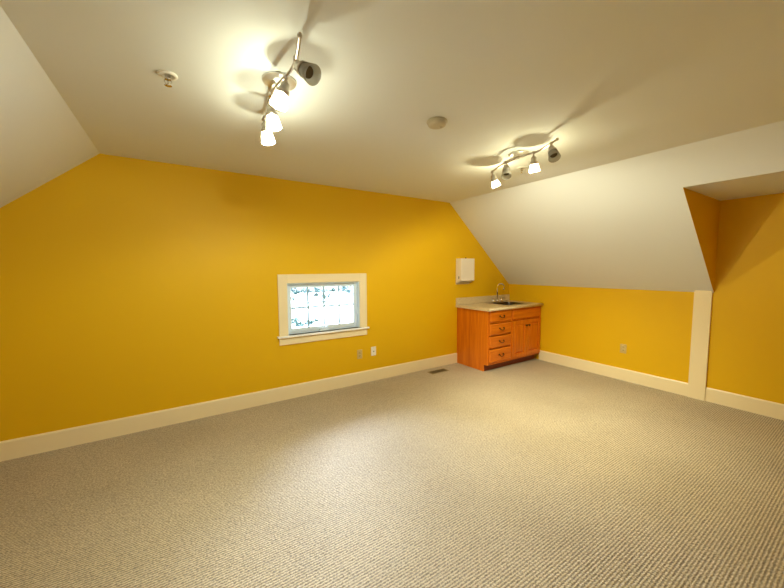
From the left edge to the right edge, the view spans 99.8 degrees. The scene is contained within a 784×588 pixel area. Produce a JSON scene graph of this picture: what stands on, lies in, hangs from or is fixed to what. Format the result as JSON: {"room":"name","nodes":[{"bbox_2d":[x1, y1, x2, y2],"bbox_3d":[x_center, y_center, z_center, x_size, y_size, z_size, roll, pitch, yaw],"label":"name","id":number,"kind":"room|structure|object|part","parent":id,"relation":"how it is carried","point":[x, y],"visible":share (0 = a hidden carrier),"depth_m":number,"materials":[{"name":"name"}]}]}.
{"room":"empty attic room","nodes":[
{"label":"empty attic room","id":0,"kind":"room"},
{"bbox_2d":[0,6,99,207],"bbox_3d":[-1.769,-0.433,0.274,1.622,1.397,5.317,-3,5,-33],"label":"ceiling","id":1,"kind":"structure","parent":0,"point":[41,139],"depth_m":1.96,"materials":[{"name":"white paint"}]},
{"bbox_2d":[0,154,508,441],"bbox_3d":[-0.862,-0.050,3.986,6.855,2.461,0.140,-3,5,-33],"label":"wall","id":2,"kind":"structure","parent":0,"point":[129,286],"depth_m":3.18,"materials":[{"name":"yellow paint"}]},
{"bbox_2d":[0,353,456,461],"bbox_3d":[-1.333,1.133,3.675,5.619,0.155,0.015,-3,5,-33],"label":"baseboard","id":3,"kind":"structure","parent":2,"relation":"attached to","point":[59,439],"depth_m":3.25,"materials":[{"name":"beige paint"}]},
{"bbox_2d":[277,273,369,345],"bbox_3d":[-0.823,0.152,3.999,1.150,0.792,0.185,-3,5,-33],"label":"window","id":4,"kind":"structure","parent":2,"relation":"in","point":[358,281],"depth_m":3.94,"materials":[{"name":"beige paint"}]},
{"bbox_3d":[-0.830,0.144,4.009,0.884,0.556,0.040,-3,5,-33],"label":"sash","id":5,"kind":"part","parent":4,"relation":"part of","materials":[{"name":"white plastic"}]},
{"bbox_2d":[291,286,353,326],"bbox_3d":[-0.826,0.145,4.004,0.792,0.464,0.008,-3,5,-33],"label":"grille","id":6,"kind":"object","parent":4,"relation":"attached to","point":[345,323],"depth_m":4.01,"materials":[{"name":"white plastic"}]},
{"bbox_3d":[-0.805,0.456,3.997,1.150,0.020,0.125,-3,5,-33],"label":"sill","id":7,"kind":"part","parent":4,"relation":"part of","materials":[{"name":"white paint"}]},
{"bbox_2d":[357,349,361,358],"bbox_3d":[-0.415,0.775,4.248,0.074,0.118,0.010,-3,5,-33],"label":"power outlet","id":8,"kind":"object","parent":2,"relation":"attached to","point":[359,352],"visible":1,"depth_m":4.24,"materials":[{"name":"brown plastic"}]},
{"bbox_2d":[371,346,375,355],"bbox_3d":[-0.243,0.755,4.359,0.074,0.118,0.009,-3,5,-33],"label":"phone jack","id":9,"kind":"object","parent":2,"relation":"attached to","point":[373,349],"visible":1,"depth_m":4.35,"materials":[{"name":"white plastic"}]},
{"bbox_2d":[456,257,473,283],"bbox_3d":[1.134,-0.358,5.111,0.289,0.415,0.110,-3,5,-33],"label":"dispenser","id":10,"kind":"object","parent":2,"relation":"attached to","point":[464,266],"visible":1,"depth_m":5.05,"materials":[{"name":"beige plastic"}]},
{"bbox_2d":[456,294,509,304],"bbox_3d":[1.527,0.086,5.452,1.267,0.102,0.020,-3,5,-33],"label":"backsplash","id":11,"kind":"structure","parent":2,"relation":"attached to","point":[467,300],"depth_m":5.39,"materials":[{"name":"laminate"}]},
{"bbox_2d":[0,358,783,587],"bbox_3d":[0.553,1.397,1.919,7.135,0.120,5.317,-3,5,-33],"label":"floor","id":12,"kind":"structure","parent":0,"point":[533,473],"depth_m":2.19,"materials":[{"name":"carpet"}]},
{"bbox_2d":[428,368,448,373],"bbox_3d":[0.667,1.114,4.761,0.310,0.006,0.120,-3,5,-33],"label":"floor vent","id":13,"kind":"object","parent":12,"relation":"in","point":[442,369],"visible":1,"depth_m":4.75,"materials":[{"name":"brown metal"}]},
{"bbox_2d":[430,369,445,372],"bbox_3d":[0.667,1.114,4.761,0.274,0.004,0.088,-3,5,-33],"label":"grille","id":14,"kind":"object","parent":13,"relation":"attached to","point":[439,370],"depth_m":4.75,"materials":[{"name":"brown metal"}]},
{"bbox_2d":[457,306,540,370],"bbox_3d":[1.718,0.636,5.229,1.238,0.879,0.668,-3,5,-33],"label":"base cabinet","id":15,"kind":"object","parent":12,"relation":"on","point":[486,340],"visible":0.98,"depth_m":4.93,"materials":[{"name":"brown wood"}]},
{"bbox_2d":[456,294,543,311],"bbox_3d":[1.703,0.126,5.183,1.267,0.142,0.668,-3,5,-33],"label":"countertop","id":16,"kind":"structure","parent":15,"relation":"on","point":[480,303],"depth_m":5.13,"materials":[{"name":"laminate"}]},
{"bbox_2d":[492,283,504,302],"bbox_3d":[1.751,-0.021,5.403,0.324,0.311,0.118,-3,5,-33],"label":"gooseneck faucet","id":17,"kind":"object","parent":16,"relation":"on","point":[493,301],"visible":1,"depth_m":5.41,"materials":[{"name":"silver metal"}]},
{"bbox_3d":[1.776,-0.028,5.413,0.133,0.299,0.040,2,5,22],"label":"spout","id":18,"kind":"part","parent":17,"relation":"part of","materials":[{"name":"silver metal"}]},
{"bbox_2d":[488,301,527,305],"bbox_3d":[1.829,0.223,5.285,0.508,0.157,0.444,-3,5,-33],"label":"bar sink","id":19,"kind":"object","parent":16,"relation":"in","point":[507,303],"visible":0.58,"depth_m":5.39,"materials":[{"name":"silver metal"}]},
{"bbox_2d":[493,302,522,304],"bbox_3d":[1.846,0.226,5.260,0.456,0.155,0.331,-3,5,-33],"label":"basin","id":20,"kind":"object","parent":19,"relation":"in","point":[499,303],"depth_m":5.41,"materials":[{"name":"silver metal"}]},
{"bbox_3d":[1.577,0.884,4.805,0.473,0.194,0.018,-3,5,-33],"label":"drawer","id":21,"kind":"part","parent":15,"relation":"part of","materials":[{"name":"brown wood"}]},
{"bbox_3d":[1.577,0.685,4.790,0.473,0.164,0.018,-3,5,-33],"label":"drawer","id":22,"kind":"part","parent":15,"relation":"part of","materials":[{"name":"brown wood"}]},
{"bbox_3d":[1.576,0.501,4.776,0.473,0.162,0.018,-3,5,-33],"label":"drawer","id":23,"kind":"part","parent":15,"relation":"part of","materials":[{"name":"brown wood"}]},
{"bbox_3d":[1.575,0.324,4.762,0.473,0.150,0.018,-3,5,-33],"label":"drawer","id":24,"kind":"part","parent":15,"relation":"part of","materials":[{"name":"brown wood"}]},
{"bbox_3d":[1.866,0.603,4.996,1.238,0.779,0.020,-3,5,-33],"label":"frame","id":25,"kind":"part","parent":15,"relation":"part of","materials":[{"name":"brown wood"}]},
{"bbox_3d":[1.935,0.681,5.022,0.351,0.562,0.018,-3,5,-33],"label":"door","id":26,"kind":"part","parent":15,"relation":"part of","materials":[{"name":"brown wood"}]},
{"bbox_3d":[2.083,0.296,5.090,0.708,0.150,0.018,-3,5,-33],"label":"false drawer","id":27,"kind":"part","parent":15,"relation":"part of","materials":[{"name":"brown wood"}]},
{"bbox_3d":[2.234,0.665,5.216,0.351,0.562,0.018,-3,5,-33],"label":"door","id":28,"kind":"part","parent":15,"relation":"part of","materials":[{"name":"brown wood"}]},
{"bbox_2d":[0,0,783,202],"bbox_3d":[0.569,-1.187,1.738,3.959,0.140,5.317,-3,5,-33],"label":"ceiling","id":29,"kind":"structure","parent":0,"point":[612,80],"depth_m":1.71,"materials":[{"name":"white paint"}]},
{"bbox_2d":[157,69,177,86],"bbox_3d":[-1.128,-1.076,1.661,0.090,0.054,0.090,-3,5,-33],"label":"sprinkler","id":30,"kind":"object","parent":29,"relation":"attached to","point":[161,72],"visible":1,"depth_m":1.65,"materials":[{"name":"white plastic"}]},
{"bbox_2d":[261,32,312,137],"bbox_3d":[-0.541,-0.988,1.644,0.186,0.232,0.846,-3,5,-33],"label":"track light","id":31,"kind":"object","parent":29,"relation":"attached to","point":[280,83],"visible":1,"depth_m":1.61,"materials":[{"name":"silver metal"}]},
{"bbox_3d":[-0.639,-0.939,1.763,0.021,0.046,0.020,-3,5,-33],"label":"bulb","id":32,"kind":"part","parent":31,"relation":"part of","materials":[{"name":"white glass"}]},
{"bbox_3d":[-0.517,-0.926,1.542,0.028,0.045,0.018,-1,4,-8],"label":"bulb","id":33,"kind":"part","parent":31,"relation":"part of","materials":[{"name":"white glass"}]},
{"bbox_3d":[-0.356,-0.936,1.391,0.046,0.052,0.054,-3,5,-33],"label":"bulb","id":34,"kind":"part","parent":31,"relation":"part of","materials":[{"name":"brown"}]},
{"bbox_2d":[427,116,446,128],"bbox_3d":[0.299,-1.132,2.196,0.138,0.039,0.138,-3,5,-33],"label":"smoke detector","id":35,"kind":"object","parent":29,"relation":"attached to","point":[438,122],"visible":1,"depth_m":2.16,"materials":[{"name":"beige plastic"}]},
{"bbox_2d":[517,166,526,173],"bbox_3d":[1.271,-1.208,3.229,0.090,0.054,0.090,-3,5,-33],"label":"sprinkler","id":36,"kind":"object","parent":29,"relation":"attached to","point":[521,168],"visible":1,"depth_m":3.22,"materials":[{"name":"white plastic"}]},
{"bbox_2d":[491,138,558,183],"bbox_3d":[1.046,-1.079,2.713,0.260,0.231,0.863,0,4,-1],"label":"track light","id":37,"kind":"object","parent":29,"relation":"attached to","point":[552,150],"visible":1,"depth_m":2.74,"materials":[{"name":"silver metal"}]},
{"bbox_3d":[1.146,-1.001,2.344,0.046,0.054,0.049,-3,5,-33],"label":"bulb","id":38,"kind":"part","parent":37,"relation":"part of","materials":[{"name":"brown"}]},
{"bbox_2d":[450,120,783,292],"bbox_3d":[2.885,-0.687,3.281,1.554,1.397,5.317,-3,5,-33],"label":"ceiling","id":39,"kind":"structure","parent":0,"point":[627,223],"depth_m":3.63,"materials":[{"name":"white paint"}]},
{"bbox_2d":[509,193,783,403],"bbox_3d":[3.482,0.089,3.727,0.140,2.184,5.037,-3,5,-33],"label":"wall","id":40,"kind":"structure","parent":0,"point":[746,354],"depth_m":3.56,"materials":[{"name":"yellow paint"}]},
{"bbox_2d":[539,350,687,395],"bbox_3d":[2.896,1.044,4.571,0.015,0.155,1.867,-3,5,-33],"label":"baseboard","id":41,"kind":"structure","parent":40,"relation":"attached to","point":[665,384],"depth_m":4.37,"materials":[{"name":"beige paint"}]},
{"bbox_2d":[620,344,626,352],"bbox_3d":[3.036,0.717,4.332,0.010,0.118,0.074,-3,5,-33],"label":"power outlet","id":42,"kind":"object","parent":40,"relation":"attached to","point":[623,347],"visible":1,"depth_m":4.33,"materials":[{"name":"brown plastic"}]},
{"bbox_2d":[687,290,712,400],"bbox_3d":[3.437,0.573,3.684,0.026,1.226,0.147,-3,5,-33],"label":"trim","id":43,"kind":"structure","parent":40,"relation":"attached to","point":[702,305],"depth_m":3.67,"materials":[{"name":"beige paint"}]},
{"bbox_2d":[705,387,783,419],"bbox_3d":[4.138,1.185,2.661,0.015,0.155,2.403,-3,5,-33],"label":"baseboard","id":44,"kind":"structure","parent":40,"relation":"attached to","point":[737,401],"depth_m":3.40,"materials":[{"name":"beige paint"}]},
{"bbox_2d":[683,188,719,291],"bbox_3d":[3.018,-0.478,3.253,1.099,0.977,0.032,-3,5,-33],"label":"wall","id":45,"kind":"structure","parent":0,"point":[704,210],"depth_m":3.32,"materials":[{"name":"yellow paint"}]},
{"bbox_2d":[683,171,783,200],"bbox_3d":[3.637,-0.973,2.380,1.242,0.140,2.145,-3,5,-33],"label":"ceiling","id":46,"kind":"structure","parent":0,"point":[770,183],"depth_m":2.92,"materials":[{"name":"white paint"}]},
{"label":"outside","id":47,"kind":"structure","parent":0,"visible":0},
{"bbox_2d":[291,291,352,326],"bbox_3d":[0.022,4.620,0.356,120.000,0.300,120.000,-3,5,-33],"label":"sky","id":48,"kind":"structure","parent":47,"point":[346,311],"depth_m":36.41,"materials":[{"name":"white"}]},
{"bbox_2d":[292,314,319,327],"bbox_3d":[-2.243,2.170,8.322,0.760,3.397,1.086,3,5,33],"label":"leafy tree","id":49,"kind":"object","parent":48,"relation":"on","point":[294,321],"visible":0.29,"depth_m":8.25,"materials":[{"name":"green plant"}]},
{"bbox_2d":[291,286,351,318],"bbox_3d":[-2.247,1.569,9.509,2.607,4.407,0.621,-3,5,-33],"label":"leafy tree","id":50,"kind":"object","parent":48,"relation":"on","point":[343,288],"visible":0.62,"depth_m":9.36,"materials":[{"name":"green plant"}]}
]}

